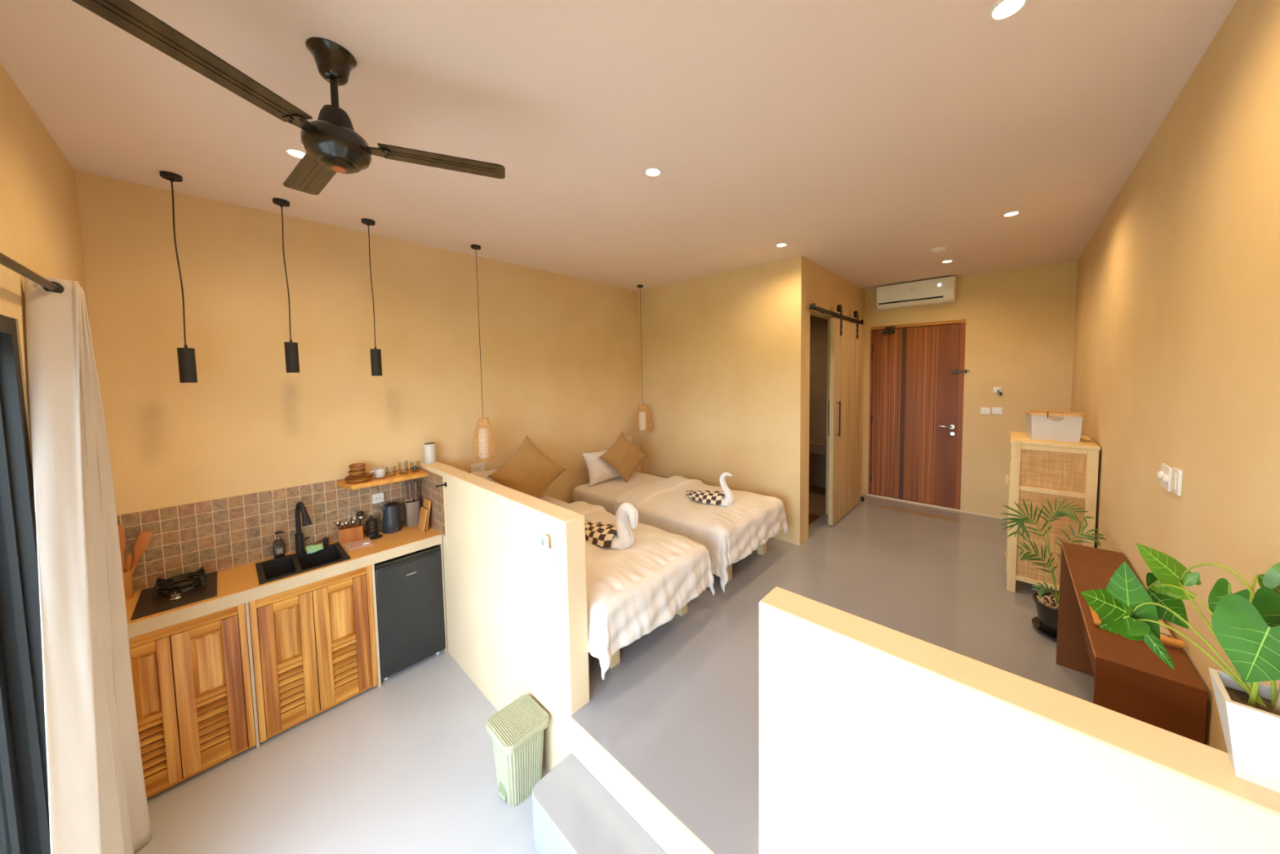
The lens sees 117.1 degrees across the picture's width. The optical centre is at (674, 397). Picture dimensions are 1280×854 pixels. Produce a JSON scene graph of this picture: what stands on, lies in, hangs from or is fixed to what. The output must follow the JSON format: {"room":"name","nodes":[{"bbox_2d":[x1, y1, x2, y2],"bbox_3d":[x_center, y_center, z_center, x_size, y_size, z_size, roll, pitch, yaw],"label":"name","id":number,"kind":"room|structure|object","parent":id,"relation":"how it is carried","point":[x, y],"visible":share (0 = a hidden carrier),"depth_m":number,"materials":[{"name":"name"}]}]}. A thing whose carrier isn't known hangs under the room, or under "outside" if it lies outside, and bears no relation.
{"room":"studio apartment","nodes":[
{"label":"studio apartment","id":0,"kind":"room"},
{"bbox_2d":[0,62,90,479],"bbox_3d":[-1.398,0.505,0.625,3.778,3.026,0.150,2,4,41],"label":"wall","id":1,"kind":"structure","parent":0,"point":[40,229],"depth_m":1.33,"materials":[{"name":"paint"}]},
{"bbox_2d":[0,314,50,853],"bbox_3d":[-1.009,0.856,0.332,2.670,2.110,0.116,2,4,41],"label":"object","id":2,"kind":"structure","parent":1,"relation":"in","point":[24,822],"depth_m":1.17,"materials":[{"name":"black metal"}]},
{"bbox_2d":[0,252,59,291],"bbox_3d":[-1.119,-0.323,0.473,3.047,0.040,0.070,2,4,41],"label":"curtain rod","id":3,"kind":"object","parent":1,"relation":"attached to","point":[5,260],"visible":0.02,"depth_m":1.08,"materials":[{"name":"metal"}]},
{"bbox_2d":[24,276,151,853],"bbox_3d":[-1.980,0.732,1.302,0.768,2.245,0.092,2,5,44],"label":"curtain","id":4,"kind":"object","parent":3,"relation":"hanging from","point":[97,798],"visible":0.99,"depth_m":1.26,"materials":[{"name":"fabric"}]},
{"bbox_2d":[133,649,549,853],"bbox_3d":[-0.945,1.921,1.214,4.078,0.120,1.482,2,4,41],"label":"floor","id":5,"kind":"structure","parent":0,"point":[406,764],"depth_m":1.83,"materials":[{"name":"concrete"}]},
{"bbox_2d":[128,603,255,798],"bbox_3d":[-2.460,1.431,1.979,0.396,0.763,0.410,2,4,41],"label":"base cabinet","id":6,"kind":"object","parent":5,"relation":"on","point":[192,685],"visible":0.7,"depth_m":1.86,"materials":[{"name":"brown wood"}]},
{"bbox_2d":[248,564,377,742],"bbox_3d":[-2.153,1.407,2.336,0.396,0.763,0.502,2,4,41],"label":"base cabinet","id":7,"kind":"object","parent":5,"relation":"on","point":[314,654],"visible":0.96,"depth_m":2.18,"materials":[{"name":"brown wood"}]},
{"bbox_2d":[124,523,447,748],"bbox_3d":[-2.173,1.386,2.330,0.420,0.850,1.326,2,4,41],"label":"countertop","id":8,"kind":"structure","parent":7,"relation":"on","point":[237,585],"depth_m":2.13,"materials":[{"name":"paint"}]},
{"bbox_2d":[122,568,134,599],"bbox_3d":[-2.713,0.923,1.927,0.052,0.135,0.047,2,4,41],"label":"utensil holder","id":9,"kind":"object","parent":8,"relation":"on","point":[127,578],"visible":0.48,"depth_m":1.92,"materials":[{"name":"brown wood"}]},
{"bbox_2d":[117,524,125,572],"bbox_3d":[-2.721,0.802,1.921,0.008,0.353,0.038,2,4,36],"label":"wooden spoon","id":10,"kind":"object","parent":9,"relation":"in","point":[121,529],"visible":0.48,"depth_m":1.92,"materials":[{"name":"brown wood"}]},
{"bbox_2d":[125,553,133,572],"bbox_3d":[-2.706,0.878,1.935,0.010,0.200,0.042,-1,3,-1],"label":"wooden spatula","id":11,"kind":"object","parent":9,"relation":"in","point":[129,559],"visible":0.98,"depth_m":1.94,"materials":[{"name":"brown wood"}]},
{"bbox_2d":[131,531,152,576],"bbox_3d":[-2.688,0.822,1.955,0.009,0.294,0.105,2,4,38],"label":"wooden spatula","id":12,"kind":"object","parent":9,"relation":"in","point":[144,539],"visible":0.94,"depth_m":1.96,"materials":[{"name":"brown wood"}]},
{"bbox_2d":[130,566,217,620],"bbox_3d":[-2.491,0.954,1.962,0.380,0.063,0.252,2,4,41],"label":"gas hob","id":13,"kind":"object","parent":8,"relation":"in","point":[170,594],"visible":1,"depth_m":1.94,"materials":[{"name":"black glass"}]},
{"bbox_2d":[272,530,284,558],"bbox_3d":[-2.375,0.882,2.350,0.049,0.159,0.052,2,4,41],"label":"soap bottle","id":14,"kind":"object","parent":8,"relation":"on","point":[278,544],"visible":1,"depth_m":2.34,"materials":[{"name":"glass"}]},
{"bbox_2d":[255,542,351,596],"bbox_3d":[-2.172,1.041,2.296,0.352,0.170,0.373,2,4,41],"label":"sink","id":15,"kind":"object","parent":8,"relation":"in","point":[295,564],"visible":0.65,"depth_m":2.34,"materials":[{"name":"metal"}]},
{"bbox_2d":[294,501,312,552],"bbox_3d":[-2.261,0.795,2.396,0.157,0.323,0.063,1,4,28],"label":"tap","id":16,"kind":"object","parent":8,"relation":"on","point":[300,507],"visible":1,"depth_m":2.40,"materials":[{"name":"metal"}]},
{"bbox_2d":[305,542,324,554],"bbox_3d":[-2.231,0.936,2.424,0.058,0.041,0.078,2,4,41],"label":"cloth","id":17,"kind":"object","parent":8,"relation":"on","point":[312,548],"visible":1,"depth_m":2.42,"materials":[{"name":"fabric"}]},
{"bbox_2d":[313,537,328,546],"bbox_3d":[-2.241,0.926,2.477,0.028,0.052,0.082,1,4,29],"label":"dispenser","id":18,"kind":"object","parent":8,"relation":"on","point":[326,540],"visible":1,"depth_m":2.49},
{"bbox_2d":[337,522,363,543],"bbox_3d":[-2.147,0.900,2.597,0.124,0.088,0.076,-3,4,-39],"label":"box","id":19,"kind":"object","parent":8,"relation":"on","point":[351,534],"visible":1,"depth_m":2.57,"materials":[{"name":"brown wood"}]},
{"bbox_2d":[343,537,374,551],"bbox_3d":[-2.026,0.943,2.511,0.159,0.014,0.130,2,4,41],"label":"folded napkin","id":20,"kind":"object","parent":8,"relation":"on","point":[350,546],"visible":0.98,"depth_m":2.49,"materials":[{"name":"pink fabric"}]},
{"bbox_2d":[365,515,378,537],"bbox_3d":[-2.050,0.871,2.652,0.097,0.137,0.068,2,4,41],"label":"press","id":21,"kind":"object","parent":8,"relation":"on","point":[369,534],"visible":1,"depth_m":2.65,"materials":[{"name":"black glass"}]},
{"bbox_2d":[368,534,382,539],"bbox_3d":[-2.007,0.938,2.628,0.076,0.005,0.076,2,4,41],"label":"coaster","id":22,"kind":"object","parent":8,"relation":"on","point":[376,536],"visible":0.99,"depth_m":2.63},
{"bbox_2d":[379,502,405,533],"bbox_3d":[-1.975,0.835,2.734,0.121,0.197,0.114,-1,3,-4],"label":"electric kettle","id":23,"kind":"object","parent":8,"relation":"on","point":[391,522],"visible":1,"depth_m":2.70,"materials":[{"name":"black metal"}]},
{"bbox_2d":[404,499,420,526],"bbox_3d":[-1.899,0.839,2.841,0.066,0.175,0.092,2,4,41],"label":"holder","id":24,"kind":"object","parent":8,"relation":"on","point":[413,508],"visible":0.8,"depth_m":2.81,"materials":[{"name":"ceramic"}]},
{"bbox_2d":[403,483,408,502],"bbox_3d":[-1.923,0.746,2.810,0.019,0.265,0.029,2,4,41],"label":"kitchen knife","id":25,"kind":"object","parent":24,"relation":"in","point":[404,484],"visible":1,"depth_m":2.80,"materials":[{"name":"metal"}]},
{"bbox_2d":[408,481,413,502],"bbox_3d":[-1.899,0.743,2.817,0.019,0.270,0.020,-1,3,-7],"label":"kitchen knife","id":26,"kind":"object","parent":24,"relation":"in","point":[410,482],"visible":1,"depth_m":2.81,"materials":[{"name":"metal"}]},
{"bbox_2d":[411,480,414,502],"bbox_3d":[-1.895,0.737,2.841,0.019,0.278,0.018,-1,3,-4],"label":"kitchen knife","id":27,"kind":"object","parent":24,"relation":"in","point":[412,481],"visible":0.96,"depth_m":2.83,"materials":[{"name":"metal"}]},
{"bbox_2d":[413,480,417,501],"bbox_3d":[-1.875,0.742,2.842,0.021,0.268,0.019,-1,3,3],"label":"kitchen knife","id":28,"kind":"object","parent":24,"relation":"in","point":[415,482],"visible":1,"depth_m":2.83,"materials":[{"name":"metal"}]},
{"bbox_2d":[417,506,427,531],"bbox_3d":[-1.772,0.855,2.752,0.110,0.149,0.039,2,4,41],"label":"chopping board","id":29,"kind":"object","parent":8,"relation":"on","point":[424,512],"visible":1,"depth_m":2.74,"materials":[{"name":"brown wood"}]},
{"bbox_2d":[422,497,431,529],"bbox_3d":[-1.767,0.826,2.779,0.110,0.204,0.045,2,4,41],"label":"chopping board","id":30,"kind":"object","parent":8,"relation":"on","point":[427,503],"visible":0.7,"depth_m":2.75,"materials":[{"name":"brown wood"}]},
{"bbox_2d":[373,544,444,679],"bbox_3d":[-1.858,1.402,2.681,0.392,0.768,0.362,2,4,41],"label":"mini fridge","id":31,"kind":"object","parent":5,"relation":"on","point":[409,591],"visible":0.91,"depth_m":2.54,"materials":[{"name":"black metal"}]},
{"bbox_2d":[485,693,549,807],"bbox_3d":[-0.726,1.657,1.828,0.226,0.330,0.216,2,4,41],"label":"pedal bin","id":32,"kind":"object","parent":5,"relation":"on","point":[516,731],"visible":0.99,"depth_m":1.77,"materials":[{"name":"green plastic"}]},
{"bbox_2d":[531,752,666,853],"bbox_3d":[-0.174,1.724,1.375,0.932,0.234,0.212,2,4,41],"label":"step","id":33,"kind":"structure","parent":5,"relation":"on","point":[573,813],"depth_m":1.50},
{"bbox_2d":[74,169,640,697],"bbox_3d":[-1.036,0.300,4.054,0.150,3.026,5.831,2,4,41],"label":"wall","id":34,"kind":"structure","parent":0,"point":[559,364],"depth_m":2.48,"materials":[{"name":"paint"}]},
{"bbox_2d":[116,466,420,592],"bbox_3d":[-2.341,0.752,2.434,0.006,0.408,1.332,2,4,41],"label":"backsplash","id":35,"kind":"structure","parent":34,"relation":"attached to","point":[220,534],"depth_m":2.25,"materials":[{"name":"tile"}]},
{"bbox_2d":[371,492,384,503],"bbox_3d":[-2.071,0.704,2.732,0.012,0.068,0.068,2,4,41],"label":"wall socket","id":36,"kind":"object","parent":34,"relation":"attached to","point":[379,497],"visible":1,"depth_m":2.73,"materials":[{"name":"white plastic"}]},
{"bbox_2d":[336,468,427,489],"bbox_3d":[-1.989,0.558,2.682,0.205,0.028,0.477,2,4,41],"label":"wall shelf","id":37,"kind":"object","parent":34,"relation":"attached to","point":[373,482],"visible":0.96,"depth_m":2.63,"materials":[{"name":"brown wood"}]},
{"bbox_2d":[343,474,373,483],"bbox_3d":[-2.078,0.538,2.574,0.152,0.028,0.152,2,4,41],"label":"wooden plate","id":38,"kind":"object","parent":37,"relation":"on","point":[362,480],"visible":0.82,"depth_m":2.53,"materials":[{"name":"brown wood"}]},
{"bbox_2d":[345,472,372,479],"bbox_3d":[-2.077,0.526,2.575,0.140,0.026,0.140,2,4,41],"label":"wooden plate","id":39,"kind":"object","parent":38,"relation":"on","point":[366,474],"visible":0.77,"depth_m":2.56,"materials":[{"name":"brown wood"}]},
{"bbox_2d":[347,469,365,478],"bbox_3d":[-2.087,0.503,2.570,0.094,0.045,0.094,2,4,41],"label":"wooden bowl","id":40,"kind":"object","parent":39,"relation":"on","point":[355,474],"visible":0.82,"depth_m":2.54,"materials":[{"name":"brown wood"}]},
{"bbox_2d":[348,462,366,472],"bbox_3d":[-2.080,0.466,2.567,0.089,0.060,0.092,2,4,41],"label":"wooden bowl","id":41,"kind":"object","parent":40,"relation":"on","point":[356,467],"visible":0.94,"depth_m":2.57,"materials":[{"name":"brown wood"}]},
{"bbox_3d":[-1.991,0.543,2.653,0.060,0.006,0.060,2,4,41],"label":"saucer","id":42,"kind":"object","parent":37,"relation":"on","visible":0},
{"bbox_2d":[369,467,386,477],"bbox_3d":[-2.009,0.513,2.657,0.062,0.058,0.077,1,4,22],"label":"mug","id":43,"kind":"object","parent":42,"relation":"on","point":[379,472],"visible":0.97,"depth_m":2.64,"materials":[{"name":"white ceramic"}]},
{"bbox_2d":[471,462,484,471],"bbox_3d":[-1.632,0.584,3.247,0.012,0.075,0.110,2,4,41],"label":"wall socket","id":44,"kind":"object","parent":34,"relation":"attached to","point":[479,466],"visible":0.93,"depth_m":3.25,"materials":[{"name":"white plastic"}]},
{"bbox_2d":[0,0,1236,290],"bbox_3d":[0.433,-1.230,2.682,4.078,0.150,5.831,2,4,41],"label":"ceiling","id":45,"kind":"structure","parent":0,"point":[864,138],"depth_m":1.49,"materials":[{"name":"paint"}]},
{"bbox_2d":[159,170,197,382],"bbox_3d":[-2.407,-0.572,1.902,0.068,0.998,0.068,2,4,41],"label":"pendant lamp","id":46,"kind":"object","parent":45,"relation":"hanging from","point":[186,356],"visible":1,"depth_m":1.90,"materials":[{"name":"black metal"}]},
{"bbox_2d":[272,197,299,373],"bbox_3d":[-2.169,-0.616,2.188,0.068,0.950,0.068,2,4,41],"label":"pendant lamp","id":47,"kind":"object","parent":45,"relation":"hanging from","point":[291,354],"visible":1,"depth_m":2.19,"materials":[{"name":"black metal"}]},
{"bbox_2d":[71,0,505,195],"bbox_3d":[-1.112,-0.878,1.233,0.848,0.344,0.926,2,4,41],"label":"ceiling fan","id":48,"kind":"object","parent":45,"relation":"hanging from","point":[331,142],"visible":1,"depth_m":1.15,"materials":[{"name":"black metal"}]},
{"bbox_2d":[284,146,306,158],"bbox_3d":[-1.646,-1.068,1.709,0.084,0.006,0.084,2,4,41],"label":"recessed light","id":49,"kind":"object","parent":45,"relation":"in","point":[297,153],"visible":0.7,"depth_m":1.70,"materials":[{"name":"white plastic"}]},
{"bbox_2d":[360,217,382,375],"bbox_3d":[-1.910,-0.625,2.474,0.068,0.972,0.068,2,4,41],"label":"pendant lamp","id":50,"kind":"object","parent":45,"relation":"hanging from","point":[375,353],"visible":1,"depth_m":2.47,"materials":[{"name":"black metal"}]},
{"bbox_2d":[471,244,496,462],"bbox_3d":[-1.484,-0.327,2.990,0.174,1.639,0.174,2,4,41],"label":"rattan pendant","id":51,"kind":"object","parent":45,"relation":"hanging from","point":[483,435],"visible":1,"depth_m":2.99,"materials":[{"name":"beige wicker"}]},
{"bbox_2d":[478,426,489,458],"bbox_3d":[-1.475,0.350,3.030,0.076,0.237,0.076,2,4,41],"label":"diffuser","id":52,"kind":"object","parent":51,"relation":"attached to","point":[482,430],"depth_m":3.00,"materials":[{"name":"fabric"}]},
{"bbox_2d":[633,284,651,433],"bbox_3d":[-0.364,-0.424,4.359,0.202,1.634,0.202,2,4,41],"label":"rattan pendant","id":53,"kind":"object","parent":45,"relation":"hanging from","point":[642,420],"visible":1,"depth_m":4.36,"materials":[{"name":"wicker"}]},
{"bbox_2d":[638,410,646,431],"bbox_3d":[-0.355,0.262,4.399,0.088,0.216,0.088,2,4,41],"label":"diffuser","id":54,"kind":"object","parent":53,"relation":"attached to","point":[642,413],"depth_m":4.36,"materials":[{"name":"fabric"}]},
{"bbox_2d":[644,166,661,176],"bbox_3d":[-0.103,-1.099,1.902,0.084,0.006,0.084,2,4,41],"label":"recessed light","id":55,"kind":"object","parent":45,"relation":"in","point":[651,171],"visible":1,"depth_m":1.90,"materials":[{"name":"beige"}]},
{"bbox_2d":[930,246,946,253],"bbox_3d":[2.137,-1.189,3.162,0.104,0.032,0.104,2,4,41],"label":"smoke detector","id":56,"kind":"object","parent":45,"relation":"attached to","point":[940,249],"visible":1,"depth_m":3.13,"materials":[{"name":"white plastic"}]},
{"bbox_2d":[988,0,1028,21],"bbox_3d":[0.910,-1.064,1.062,0.084,0.006,0.084,2,4,41],"label":"recessed light","id":57,"kind":"object","parent":45,"relation":"in","point":[1001,10],"visible":1,"depth_m":1.07,"materials":[{"name":"beige"}]},
{"bbox_2d":[1002,210,1020,216],"bbox_3d":[2.129,-1.161,2.466,0.084,0.006,0.084,2,4,41],"label":"recessed light","id":58,"kind":"object","parent":45,"relation":"in","point":[1013,212],"visible":1,"depth_m":2.46,"materials":[{"name":"beige"}]},
{"bbox_2d":[637,255,805,545],"bbox_3d":[0.371,0.021,4.044,1.979,2.505,0.100,2,4,41],"label":"wall","id":59,"kind":"structure","parent":0,"point":[722,361],"depth_m":3.80,"materials":[{"name":"paint"}]},
{"bbox_2d":[808,315,827,488],"bbox_3d":[0.949,-0.030,4.792,1.879,2.505,1.791,2,4,41],"label":"wall","id":60,"kind":"structure","parent":0,"point":[818,326],"depth_m":5.14,"materials":[{"name":"paint"}]},
{"bbox_2d":[808,436,826,454],"bbox_3d":[1.726,0.606,5.037,0.974,0.130,0.425,2,4,41],"label":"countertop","id":61,"kind":"structure","parent":60,"relation":"attached to","point":[816,445],"depth_m":4.78,"materials":[{"name":"wood"}]},
{"bbox_2d":[570,484,1094,853],"bbox_3d":[0.904,1.569,3.351,3.778,0.526,4.199,2,4,41],"label":"floor","id":62,"kind":"structure","parent":0,"point":[678,710],"depth_m":2.22,"materials":[{"name":"concrete"}]},
{"bbox_2d":[609,604,687,668],"bbox_3d":[-0.807,1.266,2.772,1.760,0.198,0.735,2,4,41],"label":"bed","id":63,"kind":"object","parent":62,"relation":"on","point":[615,658],"visible":0.04,"depth_m":2.06,"materials":[{"name":"brown wood"}]},
{"bbox_2d":[539,493,568,505],"bbox_3d":[-0.800,1.045,2.748,1.862,0.245,0.802,2,4,41],"label":"mattress","id":64,"kind":"object","parent":63,"relation":"on","point":[545,498],"visible":0.04,"depth_m":3.37,"materials":[{"name":"fabric"}]},
{"bbox_2d":[468,468,542,497],"bbox_3d":[-1.399,0.738,3.296,0.180,0.321,0.580,2,4,41],"label":"pillow","id":65,"kind":"object","parent":64,"relation":"on","point":[484,474],"visible":0.06,"depth_m":3.15,"materials":[{"name":"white fabric"}]},
{"bbox_2d":[488,435,565,498],"bbox_3d":[-1.202,0.624,3.237,0.209,0.600,0.620,2,4,41],"label":"throw cushion","id":66,"kind":"object","parent":64,"relation":"on","point":[528,471],"visible":0.91,"depth_m":3.19,"materials":[{"name":"beige fabric"}]},
{"bbox_2d":[558,501,715,679],"bbox_3d":[-0.525,1.055,2.516,1.361,0.393,0.932,2,4,41],"label":"duvet","id":67,"kind":"object","parent":64,"relation":"on","point":[636,589],"visible":0.46,"depth_m":2.09,"materials":[{"name":"white fabric"}]},
{"bbox_2d":[585,502,638,550],"bbox_3d":[-0.443,0.763,2.463,0.555,0.282,0.225,2,4,38],"label":"swan","id":68,"kind":"object","parent":67,"relation":"on","point":[619,535],"visible":0.8,"depth_m":2.33,"materials":[{"name":"fabric"}]},
{"bbox_2d":[585,520,617,547],"bbox_3d":[-0.485,0.843,2.508,0.436,0.117,0.225,2,4,41],"label":"patterned towel","id":69,"kind":"object","parent":68,"relation":"hanging from","point":[602,534],"depth_m":2.38,"materials":[{"name":"fabric"}]},
{"bbox_2d":[608,502,638,550],"bbox_3d":[-0.429,0.759,2.454,0.520,0.272,0.189,2,4,41],"label":"towel","id":70,"kind":"object","parent":68,"relation":"attached to","point":[621,536],"depth_m":2.32,"materials":[{"name":"fabric"}]},
{"bbox_2d":[727,542,766,581],"bbox_3d":[-0.095,1.209,3.599,1.760,0.198,0.770,2,4,41],"label":"bed","id":71,"kind":"object","parent":62,"relation":"on","point":[762,549],"visible":0.09,"depth_m":3.26,"materials":[{"name":"brown wood"}]},
{"bbox_2d":[573,471,665,514],"bbox_3d":[-0.064,0.989,3.557,1.762,0.245,0.842,2,4,41],"label":"mattress","id":72,"kind":"object","parent":71,"relation":"on","point":[604,494],"visible":0.27,"depth_m":3.73,"materials":[{"name":"fabric"}]},
{"bbox_2d":[582,449,633,486],"bbox_3d":[-0.674,0.687,4.016,0.180,0.321,0.580,2,4,41],"label":"pillow","id":73,"kind":"object","parent":72,"relation":"on","point":[599,470],"visible":0.5,"depth_m":3.86,"materials":[{"name":"white fabric"}]},
{"bbox_2d":[600,431,647,482],"bbox_3d":[-0.511,0.606,3.995,0.193,0.500,0.518,2,4,41],"label":"throw cushion","id":74,"kind":"object","parent":72,"relation":"on","point":[622,455],"visible":1,"depth_m":3.94,"materials":[{"name":"beige fabric"}]},
{"bbox_2d":[613,475,787,592],"bbox_3d":[0.213,1.024,3.302,1.175,0.456,0.986,2,4,41],"label":"duvet","id":75,"kind":"object","parent":72,"relation":"on","point":[731,534],"visible":0.7,"depth_m":2.97,"materials":[{"name":"white fabric"}]},
{"bbox_2d":[685,488,724,505],"bbox_3d":[0.262,0.797,3.206,0.378,0.107,0.181,2,4,41],"label":"patterned towel","id":76,"kind":"object","parent":75,"relation":"on","point":[716,497],"depth_m":3.12,"materials":[{"name":"fabric"}]},
{"bbox_2d":[685,471,734,506],"bbox_3d":[0.284,0.718,3.182,0.438,0.267,0.181,2,4,41],"label":"swan","id":77,"kind":"object","parent":75,"relation":"on","point":[725,498],"visible":1,"depth_m":3.08,"materials":[{"name":"fabric"}]},
{"bbox_2d":[718,471,734,506],"bbox_3d":[0.297,0.714,3.173,0.408,0.259,0.148,2,4,41],"label":"towel","id":78,"kind":"object","parent":77,"relation":"attached to","point":[726,498],"depth_m":3.06,"materials":[{"name":"fabric"}]},
{"bbox_2d":[808,513,819,524],"bbox_3d":[1.225,1.257,4.032,0.360,0.010,0.520,2,4,41],"label":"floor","id":79,"kind":"structure","parent":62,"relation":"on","point":[811,517],"depth_m":4.05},
{"bbox_2d":[879,505,956,522],"bbox_3d":[2.596,1.236,4.184,0.700,0.005,0.100,2,4,41],"label":"floor mat","id":80,"kind":"object","parent":62,"relation":"on","point":[925,514],"visible":1,"depth_m":4.15,"materials":[{"name":"fabric"}]},
{"bbox_2d":[1031,591,1058,638],"bbox_3d":[2.210,1.257,2.231,0.248,0.178,0.248,2,4,41],"label":"pot","id":81,"kind":"object","parent":62,"relation":"on","point":[1046,622],"depth_m":2.23,"materials":[{"name":"ceramic"}]},
{"bbox_2d":[1004,431,1100,592],"bbox_3d":[2.595,0.800,2.732,0.433,1.044,0.520,2,4,41],"label":"cabinet","id":82,"kind":"object","parent":62,"relation":"on","point":[1041,470],"visible":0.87,"depth_m":2.55,"materials":[{"name":"brown wood"}]},
{"bbox_2d":[1025,409,1083,442],"bbox_3d":[2.571,0.186,2.653,0.260,0.192,0.210,1,4,33],"label":"storage basket","id":83,"kind":"object","parent":82,"relation":"on","point":[1065,426],"visible":1,"depth_m":2.60,"materials":[{"name":"white plastic"}]},
{"bbox_2d":[1000,497,1106,640],"bbox_3d":[2.133,0.958,2.199,0.395,0.805,0.271,-1,3,-2],"label":"potted palm","id":84,"kind":"object","parent":62,"relation":"on","point":[1046,602],"visible":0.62,"depth_m":2.23,"materials":[{"name":"plant"}]},
{"bbox_2d":[1056,541,1208,744],"bbox_3d":[1.706,1.082,1.536,0.208,0.645,1.055,2,4,41],"label":"bench","id":85,"kind":"object","parent":62,"relation":"on","point":[1131,680],"visible":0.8,"depth_m":1.18,"materials":[{"name":"brown wood"}]},
{"bbox_2d":[1088,605,1184,648],"bbox_3d":[1.577,0.755,1.358,0.189,0.032,0.275,2,4,41],"label":"wooden tray","id":86,"kind":"object","parent":85,"relation":"on","point":[1171,642],"visible":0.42,"depth_m":1.22,"materials":[{"name":"brown wood"}]},
{"bbox_2d":[1097,614,1172,637],"bbox_3d":[1.587,0.762,1.363,0.158,0.006,0.235,2,4,41],"label":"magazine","id":87,"kind":"object","parent":86,"relation":"in","point":[1163,630],"visible":0.2,"depth_m":1.28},
{"bbox_2d":[804,257,864,541],"bbox_3d":[1.699,-0.002,4.148,0.100,2.505,1.791,2,4,41],"label":"wall","id":88,"kind":"structure","parent":0,"point":[824,288],"depth_m":3.81,"materials":[{"name":"paint"}]},
{"bbox_2d":[808,302,863,525],"bbox_3d":[1.723,0.160,4.015,0.118,2.172,1.580,2,4,41],"label":"door","id":89,"kind":"structure","parent":88,"relation":"in","point":[845,373],"depth_m":4.01,"materials":[{"name":"brown wood"}]},
{"bbox_2d":[419,461,1279,853],"bbox_3d":[-0.435,1.203,1.776,3.778,1.335,0.108,2,4,41],"label":"wall","id":90,"kind":"structure","parent":0,"point":[874,738],"depth_m":0.90,"materials":[{"name":"paint"}]},
{"bbox_2d":[423,442,436,463],"bbox_3d":[-1.819,0.412,2.911,0.076,0.147,0.076,2,4,41],"label":"canister","id":91,"kind":"object","parent":90,"relation":"on","point":[429,448],"visible":1,"depth_m":2.88,"materials":[{"name":"white ceramic"}]},
{"bbox_2d":[418,466,446,536],"bbox_3d":[-1.722,0.724,2.776,0.484,0.408,0.006,2,4,41],"label":"backsplash","id":92,"kind":"structure","parent":90,"relation":"attached to","point":[428,489],"depth_m":2.73,"materials":[{"name":"tile"}]},
{"bbox_2d":[541,533,552,565],"bbox_3d":[-0.579,0.691,1.772,0.052,0.140,0.032,2,4,41],"label":"remote","id":93,"kind":"object","parent":90,"relation":"attached to","point":[546,551],"visible":1,"depth_m":1.76,"materials":[{"name":"white plastic"}]},
{"bbox_2d":[569,716,714,853],"bbox_3d":[-0.109,1.518,1.442,0.932,0.168,0.004,2,4,41],"label":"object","id":94,"kind":"structure","parent":90,"relation":"attached to","point":[672,835],"depth_m":1.48,"materials":[{"name":"paint"}]},
{"bbox_2d":[862,260,1077,517],"bbox_3d":[2.305,0.206,4.923,3.778,3.026,0.150,2,4,41],"label":"wall","id":95,"kind":"structure","parent":0,"point":[1020,322],"depth_m":3.95,"materials":[{"name":"paint"}]},
{"bbox_2d":[875,275,956,310],"bbox_3d":[2.651,-1.136,4.299,0.730,0.260,0.203,2,4,41],"label":"air conditioner","id":96,"kind":"object","parent":95,"relation":"attached to","point":[940,290],"visible":1,"depth_m":4.21,"materials":[{"name":"white plastic"}]},
{"bbox_2d":[867,319,969,509],"bbox_3d":[2.759,0.183,4.454,0.966,2.043,0.126,2,4,41],"label":"door","id":97,"kind":"structure","parent":95,"relation":"in","point":[916,393],"depth_m":4.43,"materials":[{"name":"brown wood"}]},
{"bbox_2d":[866,493,1007,519],"bbox_3d":[2.878,1.213,4.396,1.330,0.020,0.008,2,4,41],"label":"baseboard","id":98,"kind":"structure","parent":95,"relation":"attached to","point":[871,495],"depth_m":4.34,"materials":[{"name":"paint"}]},
{"bbox_2d":[980,407,991,414],"bbox_3d":[3.213,0.137,4.029,0.082,0.070,0.013,2,4,41],"label":"light switch","id":99,"kind":"object","parent":95,"relation":"attached to","point":[983,410],"visible":1,"depth_m":4.02,"materials":[{"name":"white plastic"}]},
{"bbox_2d":[991,407,1002,414],"bbox_3d":[3.283,0.134,3.969,0.082,0.070,0.013,2,4,41],"label":"light switch","id":100,"kind":"object","parent":95,"relation":"attached to","point":[998,411],"visible":1,"depth_m":3.96,"materials":[{"name":"white plastic"}]},
{"bbox_2d":[1071,0,1279,752],"bbox_3d":[1.943,0.411,1.495,0.150,3.026,5.831,2,4,41],"label":"wall","id":101,"kind":"structure","parent":0,"point":[1176,363],"depth_m":1.19,"materials":[{"name":"paint"}]},
{"bbox_2d":[1157,462,1172,492],"bbox_3d":[1.747,0.282,1.393,0.020,0.085,0.100,2,4,41],"label":"wall socket","id":102,"kind":"object","parent":101,"relation":"attached to","point":[1164,475],"visible":0.98,"depth_m":1.37,"materials":[{"name":"white plastic"}]},
{"bbox_2d":[1170,466,1182,496],"bbox_3d":[1.675,0.278,1.303,0.013,0.085,0.070,2,4,41],"label":"light switch","id":103,"kind":"object","parent":101,"relation":"attached to","point":[1176,483],"visible":1,"depth_m":1.29,"materials":[{"name":"white plastic"}]},
{"bbox_2d":[1080,542,1279,793],"bbox_3d":[0.949,0.425,0.666,0.195,0.311,0.362,0,3,10],"label":"potted plant","id":104,"kind":"object","parent":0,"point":[1246,624],"visible":1,"depth_m":0.62,"materials":[{"name":"green plant"}]},
{"bbox_2d":[1208,666,1279,793],"bbox_3d":[0.934,0.523,0.577,0.171,0.125,0.094,2,4,41],"label":"planter pot","id":105,"kind":"object","parent":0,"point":[1250,717],"depth_m":0.59,"materials":[{"name":"white ceramic"}]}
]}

